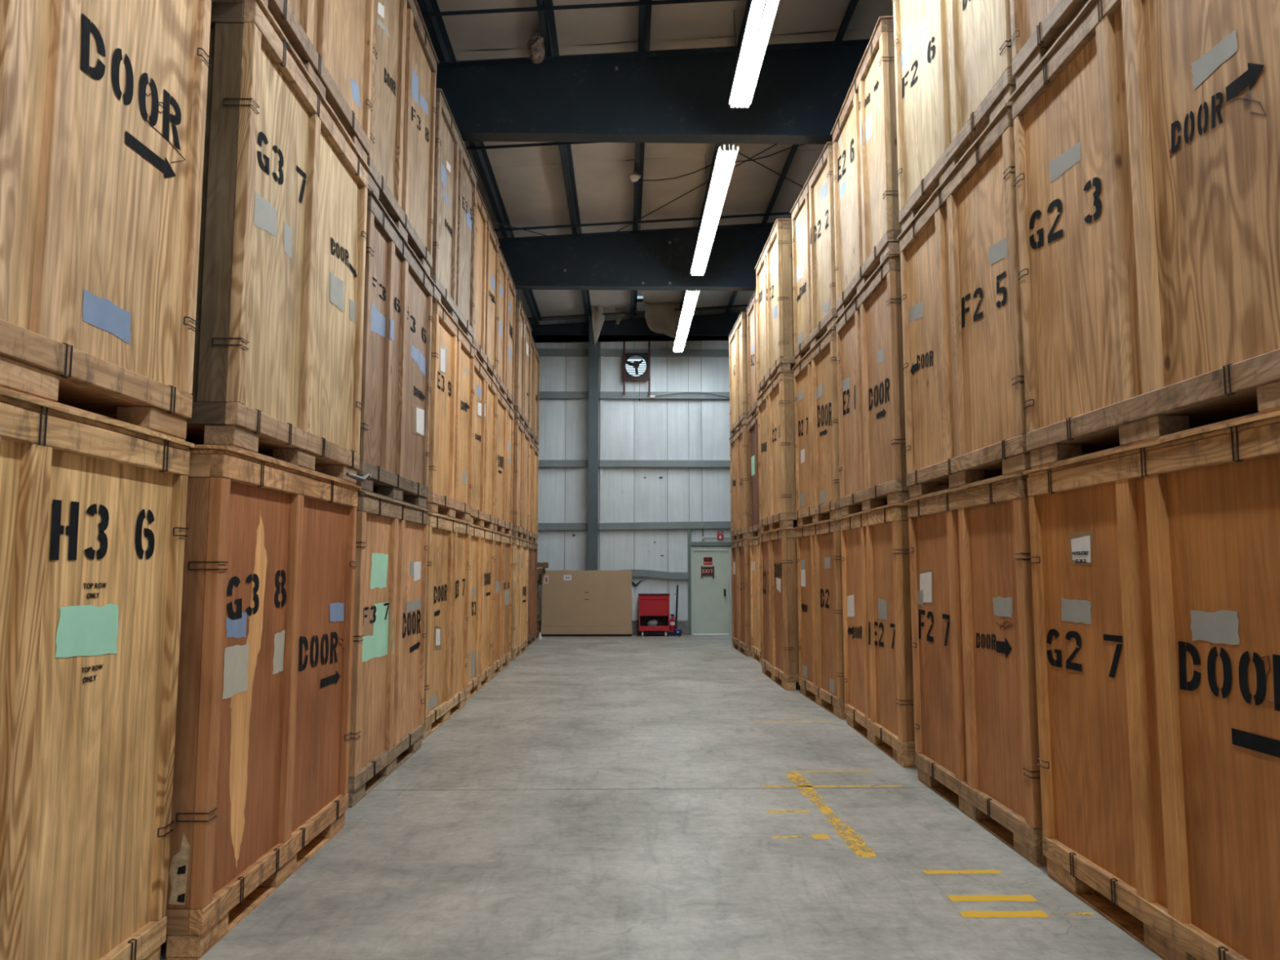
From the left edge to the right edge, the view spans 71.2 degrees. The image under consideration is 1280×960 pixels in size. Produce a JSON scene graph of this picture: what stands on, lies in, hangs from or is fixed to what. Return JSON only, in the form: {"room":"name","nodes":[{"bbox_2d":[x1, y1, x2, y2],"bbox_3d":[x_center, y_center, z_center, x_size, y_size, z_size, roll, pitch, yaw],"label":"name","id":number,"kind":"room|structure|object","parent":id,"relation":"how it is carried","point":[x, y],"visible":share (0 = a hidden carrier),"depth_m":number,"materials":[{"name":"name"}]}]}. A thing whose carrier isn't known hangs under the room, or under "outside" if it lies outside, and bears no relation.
{"room":"industrial hall","nodes":[
{"label":"industrial hall","id":0,"kind":"room"},
{"bbox_2d":[540,626,631,634],"bbox_3d":[-1.290,3.625,21.608,2.200,0.195,0.205,0,-6,-1],"label":"pallet","id":1,"kind":"object","parent":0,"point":[544,629],"depth_m":21.51,"materials":[{"name":"brown wood"}]},
{"bbox_2d":[528,296,746,635],"bbox_3d":[-0.402,-0.763,22.427,22.000,9.200,0.500,0,-6,-1],"label":"wall","id":2,"kind":"structure","parent":0,"point":[625,482],"depth_m":22.52,"materials":[{"name":"white metal"}]},
{"bbox_2d":[622,341,650,400],"bbox_3d":[-0.090,-2.738,22.676,0.695,1.520,0.300,0,-6,-1],"label":"exhaust fan","id":3,"kind":"object","parent":2,"relation":"attached to","point":[646,356],"visible":1,"depth_m":22.59,"materials":[{"name":"black metal"}]},
{"bbox_2d":[631,593,671,620],"bbox_3d":[0.288,3.143,22.070,0.970,0.660,0.058,0,-6,-1],"label":"board","id":4,"kind":"object","parent":2,"relation":"on","point":[634,596],"visible":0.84,"depth_m":22.05,"materials":[{"name":"paint"}]},
{"bbox_2d":[650,392,728,397],"bbox_3d":[1.490,-2.102,22.552,2.461,0.205,0.060,0,-6,-1],"label":"extension cord","id":5,"kind":"object","parent":2,"relation":"attached to","point":[651,396],"visible":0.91,"depth_m":22.55,"materials":[{"name":"white plastic"}]},
{"bbox_2d":[690,546,732,635],"bbox_3d":[1.766,2.750,22.238,1.020,2.170,0.230,0,-6,-1],"label":"door","id":6,"kind":"structure","parent":2,"relation":"in","point":[711,598],"depth_m":22.18,"materials":[{"name":"green paint"}]},
{"bbox_2d":[701,565,714,578],"bbox_3d":[1.682,2.293,22.217,0.330,0.305,0.022,0,-6,-1],"label":"exit sign","id":7,"kind":"object","parent":6,"relation":"attached to","point":[705,571],"visible":1,"depth_m":22.21,"materials":[{"name":"red plastic"}]},
{"bbox_2d":[703,557,712,564],"bbox_3d":[1.692,2.018,22.252,0.220,0.190,0.008,0,-6,-1],"label":"sign","id":8,"kind":"object","parent":6,"relation":"attached to","point":[707,561],"visible":1,"depth_m":22.25,"materials":[{"name":"red plastic"}]},
{"bbox_2d":[716,531,723,539],"bbox_3d":[2.007,1.388,22.337,0.160,0.220,0.007,0,-6,-1],"label":"sign","id":9,"kind":"object","parent":2,"relation":"attached to","point":[719,534],"visible":1,"depth_m":22.34,"materials":[{"name":"red plastic"}]},
{"bbox_2d":[416,0,893,342],"bbox_3d":[-0.122,-5.516,7.321,22.000,2.070,31.500,0,-6,-1],"label":"ceiling","id":10,"kind":"structure","parent":0,"point":[619,88],"depth_m":10.99,"materials":[{"name":"grey paint"}]},
{"bbox_2d":[526,31,545,63],"bbox_3d":[-1.220,-5.068,10.472,0.210,0.340,0.210,0,-6,-1],"label":"clump","id":11,"kind":"object","parent":10,"relation":"attached to","point":[535,46],"visible":1,"depth_m":10.42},
{"bbox_2d":[591,306,604,344],"bbox_3d":[-1.013,-3.758,21.803,0.357,1.000,0.136,2,-6,-19],"label":"insulation","id":12,"kind":"object","parent":10,"relation":"hanging from","point":[597,318],"visible":1,"depth_m":21.78},
{"bbox_2d":[615,307,626,324],"bbox_3d":[-0.468,-4.035,22.003,0.280,0.430,0.120,0,-6,-1],"label":"insulation","id":13,"kind":"object","parent":10,"relation":"hanging from","point":[619,317],"visible":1,"depth_m":22.02},
{"bbox_2d":[627,170,640,182],"bbox_3d":[-0.086,-4.805,14.136,0.210,0.155,0.210,0,-6,-1],"label":"smoke detector","id":14,"kind":"object","parent":10,"relation":"attached to","point":[634,177],"visible":1,"depth_m":14.09,"materials":[{"name":"white plastic"}]},
{"bbox_2d":[644,302,681,337],"bbox_3d":[0.628,-3.922,21.821,1.054,0.930,0.137,1,-6,-13],"label":"insulation","id":15,"kind":"object","parent":10,"relation":"hanging from","point":[661,317],"visible":0.79,"depth_m":21.80},
{"bbox_2d":[672,290,699,352],"bbox_3d":[0.969,-3.893,19.392,0.250,1.110,4.800,0,-6,-1],"label":"strip light","id":16,"kind":"object","parent":10,"relation":"hanging from","point":[691,298],"visible":0.77,"depth_m":18.98,"materials":[{"name":"white plastic"}]},
{"bbox_2d":[690,143,738,275],"bbox_3d":[1.073,-4.453,13.670,0.250,1.110,4.860,0,-6,-1],"label":"strip light","id":17,"kind":"object","parent":10,"relation":"hanging from","point":[727,153],"visible":0.95,"depth_m":12.98,"materials":[{"name":"white plastic"}]},
{"bbox_2d":[728,0,779,108],"bbox_3d":[1.178,-5.023,7.839,0.250,1.110,4.820,0,-6,-1],"label":"strip light","id":18,"kind":"object","parent":10,"relation":"hanging from","point":[762,15],"visible":1,"depth_m":9.11,"materials":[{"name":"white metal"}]},
{"bbox_2d":[160,635,1164,959],"bbox_3d":[-0.140,2.502,7.541,22.000,0.201,33.500,0,-6,-1],"label":"floor","id":19,"kind":"structure","parent":0,"point":[635,797],"depth_m":5.29,"materials":[{"name":"concrete"}]},
{"bbox_2d":[0,388,194,959],"bbox_3d":[-2.692,0.829,2.754,1.518,2.200,2.124,0,-6,-1],"label":"crate","id":20,"kind":"object","parent":19,"relation":"on","point":[93,508],"visible":1,"depth_m":3.22,"materials":[{"name":"brown wood"}]},
{"bbox_2d":[0,0,211,440],"bbox_3d":[-2.692,-1.361,2.969,1.518,2.200,2.124,0,-6,-1],"label":"crate","id":21,"kind":"object","parent":20,"relation":"on","point":[103,103],"visible":0.96,"depth_m":3.33,"materials":[{"name":"brown wood"}]},
{"bbox_2d":[165,444,361,959],"bbox_3d":[-2.605,1.034,4.850,1.518,2.200,2.003,0,-6,-1],"label":"crate","id":22,"kind":"object","parent":19,"relation":"on","point":[261,757],"visible":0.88,"depth_m":4.40,"materials":[{"name":"brown wood"}]},
{"bbox_2d":[109,0,371,484],"bbox_3d":[-2.601,-1.150,5.120,1.518,2.200,1.922,0,-6,-1],"label":"crate","id":23,"kind":"object","parent":22,"relation":"on","point":[277,361],"visible":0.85,"depth_m":4.64,"materials":[{"name":"brown wood"}]},
{"bbox_2d":[262,0,373,163],"bbox_3d":[-2.600,-3.345,5.280,1.518,2.200,2.073,0,-6,-1],"label":"crate","id":24,"kind":"object","parent":23,"relation":"on","point":[333,39],"visible":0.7,"depth_m":5.65,"materials":[{"name":"brown wood"}]},
{"bbox_2d":[345,472,371,481],"bbox_3d":[-1.823,-0.029,5.869,0.070,0.095,0.505,0,-6,-1],"label":"strap","id":25,"kind":"object","parent":22,"relation":"on","point":[367,476],"visible":1,"depth_m":5.76,"materials":[{"name":"white plastic"}]},
{"bbox_2d":[347,491,431,808],"bbox_3d":[-2.730,1.275,7.316,1.518,2.200,2.124,0,-6,-1],"label":"crate","id":26,"kind":"object","parent":19,"relation":"on","point":[388,698],"visible":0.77,"depth_m":7.10,"materials":[{"name":"brown wood"}]},
{"bbox_2d":[314,191,435,508],"bbox_3d":[-2.724,-0.919,7.477,1.518,2.200,2.144,0,-6,-1],"label":"crate","id":27,"kind":"object","parent":26,"relation":"on","point":[396,372],"visible":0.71,"depth_m":7.31,"materials":[{"name":"brown wood"}]},
{"bbox_2d":[367,0,439,275],"bbox_3d":[-2.712,-3.119,7.592,1.518,2.200,2.144,0,-6,-1],"label":"crate","id":28,"kind":"object","parent":27,"relation":"on","point":[401,158],"visible":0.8,"depth_m":7.56,"materials":[{"name":"brown wood"}]},
{"bbox_2d":[422,512,471,739],"bbox_3d":[-2.815,1.516,9.775,1.518,2.200,2.134,0,-6,0],"label":"crate","id":29,"kind":"object","parent":19,"relation":"on","point":[448,565],"visible":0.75,"depth_m":9.70,"materials":[{"name":"brown wood"}]},
{"bbox_2d":[402,299,475,522],"bbox_3d":[-2.816,-0.665,10.082,1.518,2.200,2.023,0,-6,0],"label":"crate","id":30,"kind":"object","parent":29,"relation":"on","point":[450,485],"visible":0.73,"depth_m":9.92,"materials":[{"name":"brown wood"}]},
{"bbox_2d":[430,88,478,342],"bbox_3d":[-2.815,-2.863,10.204,1.518,2.200,2.134,0,-6,0],"label":"crate","id":31,"kind":"object","parent":30,"relation":"on","point":[452,271],"visible":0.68,"depth_m":10.03,"materials":[{"name":"brown wood"}]},
{"bbox_2d":[465,524,495,702],"bbox_3d":[-2.893,1.750,12.167,1.518,2.200,2.124,0,-6,-1],"label":"crate","id":32,"kind":"object","parent":19,"relation":"on","point":[481,577],"visible":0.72,"depth_m":12.14,"materials":[{"name":"brown wood"}]},
{"bbox_2d":[469,352,497,530],"bbox_3d":[-2.893,-0.440,12.381,1.518,2.200,2.124,0,-6,-1],"label":"crate","id":33,"kind":"object","parent":32,"relation":"on","point":[484,423],"visible":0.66,"depth_m":12.37,"materials":[{"name":"brown wood"}]},
{"bbox_2d":[471,186,499,382],"bbox_3d":[-2.893,-2.629,12.596,1.518,2.200,2.124,0,-6,-1],"label":"crate","id":34,"kind":"object","parent":33,"relation":"on","point":[486,242],"visible":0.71,"depth_m":12.52,"materials":[{"name":"brown wood"}]},
{"bbox_2d":[490,531,513,679],"bbox_3d":[-2.944,1.969,14.406,1.518,2.200,2.144,0,-6,-1],"label":"crate","id":35,"kind":"object","parent":19,"relation":"on","point":[503,543],"visible":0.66,"depth_m":14.29,"materials":[{"name":"brown wood"}]},
{"bbox_2d":[493,387,515,535],"bbox_3d":[-2.944,-0.221,14.620,1.518,2.200,2.144,0,-6,-1],"label":"crate","id":36,"kind":"object","parent":35,"relation":"on","point":[504,480],"visible":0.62,"depth_m":14.62,"materials":[{"name":"brown wood"}]},
{"bbox_2d":[495,248,516,408],"bbox_3d":[-2.944,-2.410,14.834,1.518,2.200,2.144,0,-6,-1],"label":"crate","id":37,"kind":"object","parent":36,"relation":"on","point":[507,290],"visible":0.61,"depth_m":14.74,"materials":[{"name":"brown wood"}]},
{"bbox_2d":[510,537,529,660],"bbox_3d":[-2.992,2.230,17.073,1.518,2.200,2.104,0,-6,-1],"label":"crate","id":38,"kind":"object","parent":19,"relation":"on","point":[520,547],"visible":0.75,"depth_m":16.84,"materials":[{"name":"brown wood"}]},
{"bbox_2d":[511,417,530,540],"bbox_3d":[-2.992,0.040,17.287,1.518,2.200,2.104,0,-6,-1],"label":"crate","id":39,"kind":"object","parent":38,"relation":"on","point":[522,435],"visible":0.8,"depth_m":17.05,"materials":[{"name":"brown wood"}]},
{"bbox_2d":[513,299,532,431],"bbox_3d":[-2.992,-2.149,17.501,1.518,2.200,2.104,0,-6,-1],"label":"crate","id":40,"kind":"object","parent":39,"relation":"on","point":[523,330],"visible":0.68,"depth_m":17.27,"materials":[{"name":"brown wood"}]},
{"bbox_2d":[526,542,538,647],"bbox_3d":[-3.086,2.465,19.480,1.518,2.200,2.144,0,-6,-1],"label":"crate","id":41,"kind":"object","parent":19,"relation":"on","point":[533,547],"visible":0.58,"depth_m":19.56,"materials":[{"name":"brown wood"}]},
{"bbox_2d":[527,436,539,543],"bbox_3d":[-3.086,0.276,19.694,1.518,2.200,2.144,0,-6,-1],"label":"crate","id":42,"kind":"object","parent":41,"relation":"on","point":[534,450],"visible":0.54,"depth_m":19.76,"materials":[{"name":"brown wood"}]},
{"bbox_2d":[528,335,540,447],"bbox_3d":[-3.086,-1.914,19.909,1.518,2.200,2.144,0,-6,-1],"label":"crate","id":43,"kind":"object","parent":42,"relation":"on","point":[535,356],"visible":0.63,"depth_m":19.99,"materials":[{"name":"brown wood"}]},
{"bbox_2d":[540,570,631,636],"bbox_3d":[-1.290,2.988,21.670,2.200,1.585,0.205,0,-6,-1],"label":"carton","id":44,"kind":"object","parent":19,"relation":"on","point":[575,603],"visible":0.95,"depth_m":21.57,"materials":[{"name":"brown cardboard"}]},
{"bbox_2d":[638,593,670,636],"bbox_3d":[0.339,3.280,21.758,0.764,1.019,0.432,0,-6,-1],"label":"tool cart","id":45,"kind":"object","parent":19,"relation":"on","point":[651,606],"visible":0.99,"depth_m":21.59,"materials":[{"name":"red metal"}]},
{"bbox_2d":[640,616,667,626],"bbox_3d":[0.335,3.491,21.931,0.678,0.335,0.014,0,-6,-1],"label":"shelf","id":46,"kind":"object","parent":45,"relation":"attached to","point":[644,620],"depth_m":21.93,"materials":[{"name":"black metal"}]},
{"bbox_2d":[640,626,668,631],"bbox_3d":[0.339,3.602,21.725,0.680,0.115,0.405,0,-6,-1],"label":"tray","id":47,"kind":"object","parent":45,"relation":"on","point":[642,628],"depth_m":21.52,"materials":[{"name":"red metal"}]},
{"bbox_2d":[647,617,662,626],"bbox_3d":[0.361,3.489,21.673,0.365,0.290,0.200,0,-6,-1],"label":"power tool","id":48,"kind":"object","parent":45,"relation":"on","point":[654,622],"visible":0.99,"depth_m":21.61,"materials":[{"name":"grey plastic"}]},
{"bbox_2d":[641,585,681,635],"bbox_3d":[0.527,3.185,21.828,0.970,1.224,0.382,0,-6,-1],"label":"jack","id":49,"kind":"object","parent":19,"relation":"on","point":[676,631],"visible":0.97,"depth_m":21.63,"materials":[{"name":"blue metal"}]},
{"bbox_2d":[670,613,675,631],"bbox_3d":[0.800,3.549,21.905,0.125,0.515,0.140,4,-7,-37],"label":"fire extinguisher","id":50,"kind":"object","parent":19,"relation":"on","point":[673,620],"visible":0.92,"depth_m":21.87,"materials":[{"name":"red metal"}]},
{"bbox_2d":[729,538,751,656],"bbox_3d":[2.688,2.301,17.799,1.518,2.200,1.982,0,-6,-2],"label":"crate","id":51,"kind":"object","parent":19,"relation":"on","point":[740,548],"visible":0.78,"depth_m":17.53,"materials":[{"name":"brown wood"}]},
{"bbox_2d":[728,423,751,541],"bbox_3d":[2.688,0.112,18.014,1.518,2.200,1.982,0,-6,-2],"label":"crate","id":52,"kind":"object","parent":51,"relation":"on","point":[739,441],"visible":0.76,"depth_m":17.75,"materials":[{"name":"brown wood"}]},
{"bbox_2d":[728,311,749,436],"bbox_3d":[2.688,-2.078,18.228,1.518,2.200,1.982,0,-6,-2],"label":"crate","id":53,"kind":"object","parent":52,"relation":"on","point":[738,337],"visible":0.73,"depth_m":17.92,"materials":[{"name":"brown wood"}]},
{"bbox_2d":[748,536,760,662],"bbox_3d":[2.818,2.086,15.604,1.518,2.200,2.144,0,-6,-1],"label":"crate","id":54,"kind":"object","parent":19,"relation":"on","point":[755,639],"visible":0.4,"depth_m":16.23,"materials":[{"name":"brown wood"}]},
{"bbox_2d":[747,411,796,537],"bbox_3d":[2.818,-0.103,15.819,1.518,2.200,2.144,0,-6,-1],"label":"crate","id":55,"kind":"object","parent":54,"relation":"on","point":[754,528],"visible":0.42,"depth_m":16.45,"materials":[{"name":"brown wood"}]},
{"bbox_2d":[746,288,758,419],"bbox_3d":[2.818,-2.293,16.033,1.518,2.200,2.144,0,-6,-1],"label":"crate","id":56,"kind":"object","parent":55,"relation":"on","point":[751,309],"visible":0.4,"depth_m":16.64,"materials":[{"name":"brown wood"}]},
{"bbox_2d":[758,528,799,690],"bbox_3d":[2.680,1.856,13.248,1.518,2.200,2.114,0,-6,-1],"label":"crate","id":57,"kind":"object","parent":19,"relation":"on","point":[778,547],"visible":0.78,"depth_m":12.69,"materials":[{"name":"brown wood"}]},
{"bbox_2d":[756,370,813,533],"bbox_3d":[2.680,-0.334,13.462,1.518,2.200,2.114,0,-6,-1],"label":"crate","id":58,"kind":"object","parent":57,"relation":"on","point":[775,403],"visible":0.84,"depth_m":12.88,"materials":[{"name":"brown wood"}]},
{"bbox_2d":[755,218,795,395],"bbox_3d":[2.680,-2.523,13.676,1.518,2.200,2.114,0,-6,-1],"label":"crate","id":59,"kind":"object","parent":58,"relation":"on","point":[774,267],"visible":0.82,"depth_m":13.07,"materials":[{"name":"brown wood"}]},
{"bbox_2d":[795,519,846,719],"bbox_3d":[2.882,1.629,10.937,1.518,2.200,2.074,0,-6,-2],"label":"crate","id":60,"kind":"object","parent":19,"relation":"on","point":[819,548],"visible":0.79,"depth_m":10.74,"materials":[{"name":"brown wood"}]},
{"bbox_2d":[791,327,862,526],"bbox_3d":[2.901,-0.553,11.225,1.518,2.200,2.124,0,-6,-2],"label":"crate","id":61,"kind":"object","parent":60,"relation":"on","point":[816,445],"visible":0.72,"depth_m":11.04,"materials":[{"name":"brown wood"}]},
{"bbox_2d":[790,141,837,364],"bbox_3d":[2.897,-2.749,11.369,1.518,2.200,2.074,0,-6,-2],"label":"crate","id":62,"kind":"object","parent":61,"relation":"on","point":[813,229],"visible":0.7,"depth_m":11.20,"materials":[{"name":"brown wood"}]},
{"bbox_2d":[838,503,917,767],"bbox_3d":[2.920,1.399,8.581,1.518,2.200,2.145,0,-6,0],"label":"crate","id":63,"kind":"object","parent":19,"relation":"on","point":[878,681],"visible":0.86,"depth_m":8.24,"materials":[{"name":"brown wood"}]},
{"bbox_2d":[834,253,949,516],"bbox_3d":[2.934,-0.787,8.834,1.518,2.200,2.175,0,-6,0],"label":"crate","id":64,"kind":"object","parent":63,"relation":"on","point":[873,468],"visible":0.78,"depth_m":8.53,"materials":[{"name":"brown wood"}]},
{"bbox_2d":[831,15,901,317],"bbox_3d":[2.925,-2.980,9.011,1.518,2.200,2.175,0,-6,1],"label":"crate","id":65,"kind":"object","parent":64,"relation":"on","point":[867,226],"visible":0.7,"depth_m":8.69,"materials":[{"name":"brown wood"}]},
{"bbox_2d":[905,473,1047,866],"bbox_3d":[2.915,1.156,6.096,1.518,2.200,2.084,0,-6,-1],"label":"crate","id":66,"kind":"object","parent":19,"relation":"on","point":[975,722],"visible":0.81,"depth_m":5.82,"materials":[{"name":"brown wood"}]},
{"bbox_2d":[897,102,1099,498],"bbox_3d":[2.911,-1.037,6.272,1.518,2.200,2.175,0,-6,0],"label":"crate","id":67,"kind":"object","parent":66,"relation":"on","point":[963,365],"visible":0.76,"depth_m":6.05,"materials":[{"name":"brown wood"}]},
{"bbox_2d":[892,0,1016,231],"bbox_3d":[2.911,-3.228,6.477,1.518,2.200,2.195,0,-6,-1],"label":"crate","id":68,"kind":"object","parent":67,"relation":"on","point":[953,58],"visible":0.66,"depth_m":6.44,"materials":[{"name":"brown wood"}]},
{"bbox_2d":[1022,410,1279,959],"bbox_3d":[2.945,0.941,3.899,1.518,2.200,2.134,0,-6,-1],"label":"crate","id":69,"kind":"object","parent":19,"relation":"on","point":[1155,565],"visible":1,"depth_m":3.77,"materials":[{"name":"brown wood"}]},
{"bbox_2d":[1072,551,1088,555],"bbox_3d":[2.227,0.370,4.518,0.002,0.017,0.157,0,-6,-1],"label":"print","id":70,"kind":"object","parent":69,"relation":"on","point":[1073,553],"depth_m":4.51},
{"bbox_2d":[1008,0,1279,469],"bbox_3d":[2.938,-1.251,4.087,1.518,2.200,2.144,0,-6,-1],"label":"crate","id":71,"kind":"object","parent":69,"relation":"on","point":[1147,134],"visible":0.94,"depth_m":3.90,"materials":[{"name":"brown wood"}]},
{"bbox_2d":[1008,0,1088,88],"bbox_3d":[2.938,-3.442,4.291,1.518,2.200,2.124,0,-6,-1],"label":"crate","id":72,"kind":"object","parent":71,"relation":"on","point":[1036,25],"visible":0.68,"depth_m":4.99,"materials":[{"name":"brown wood"}]},
{"bbox_3d":[-2.948,3.662,21.114,1.050,0.136,0.600,0,-6,-1],"label":"pallet","id":73,"kind":"object","parent":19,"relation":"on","visible":0},
{"bbox_3d":[-2.934,3.526,21.128,1.050,0.136,0.600,0,-6,-1],"label":"pallet","id":74,"kind":"object","parent":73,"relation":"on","visible":0},
{"bbox_3d":[-2.956,3.390,21.140,1.050,0.136,0.600,0,-6,-1],"label":"pallet","id":75,"kind":"object","parent":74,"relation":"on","visible":0},
{"bbox_3d":[-2.937,3.254,21.154,1.050,0.136,0.600,0,-6,-1],"label":"pallet","id":76,"kind":"object","parent":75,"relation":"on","visible":0},
{"bbox_3d":[-2.953,3.119,21.167,1.050,0.136,0.600,0,-6,-1],"label":"pallet","id":77,"kind":"object","parent":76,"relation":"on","visible":0},
{"bbox_3d":[-2.961,2.983,21.180,1.050,0.136,0.600,0,-6,-1],"label":"pallet","id":78,"kind":"object","parent":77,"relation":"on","visible":0},
{"bbox_3d":[-2.940,2.847,21.194,1.050,0.136,0.600,0,-6,-1],"label":"pallet","id":79,"kind":"object","parent":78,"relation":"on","visible":0},
{"bbox_3d":[-2.933,2.711,21.207,1.050,0.136,0.600,0,-6,-1],"label":"pallet","id":80,"kind":"object","parent":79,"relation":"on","visible":0},
{"bbox_3d":[-2.967,2.575,21.220,1.050,0.136,0.600,0,-6,-1],"label":"pallet","id":81,"kind":"object","parent":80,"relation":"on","visible":0},
{"bbox_3d":[-2.947,2.439,21.234,1.050,0.136,0.600,0,-6,-1],"label":"pallet","id":82,"kind":"object","parent":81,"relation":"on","visible":0},
{"bbox_2d":[537,573,541,579],"bbox_3d":[-2.901,2.304,21.248,1.050,0.136,0.600,0,-6,-1],"label":"pallet","id":83,"kind":"object","parent":82,"relation":"on","point":[539,575],"visible":0.21,"depth_m":21.22,"materials":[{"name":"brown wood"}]},
{"bbox_2d":[537,568,545,573],"bbox_3d":[-2.811,2.168,21.263,1.050,0.136,0.600,0,-6,-1],"label":"pallet","id":84,"kind":"object","parent":83,"relation":"on","point":[540,571],"visible":0.28,"depth_m":20.98,"materials":[{"name":"brown wood"}]},
{"bbox_2d":[537,562,548,568],"bbox_3d":[-2.731,2.032,21.277,1.050,0.136,0.600,0,-6,-1],"label":"pallet","id":85,"kind":"object","parent":84,"relation":"on","point":[544,565],"visible":0.3,"depth_m":20.99,"materials":[{"name":"brown wood"}]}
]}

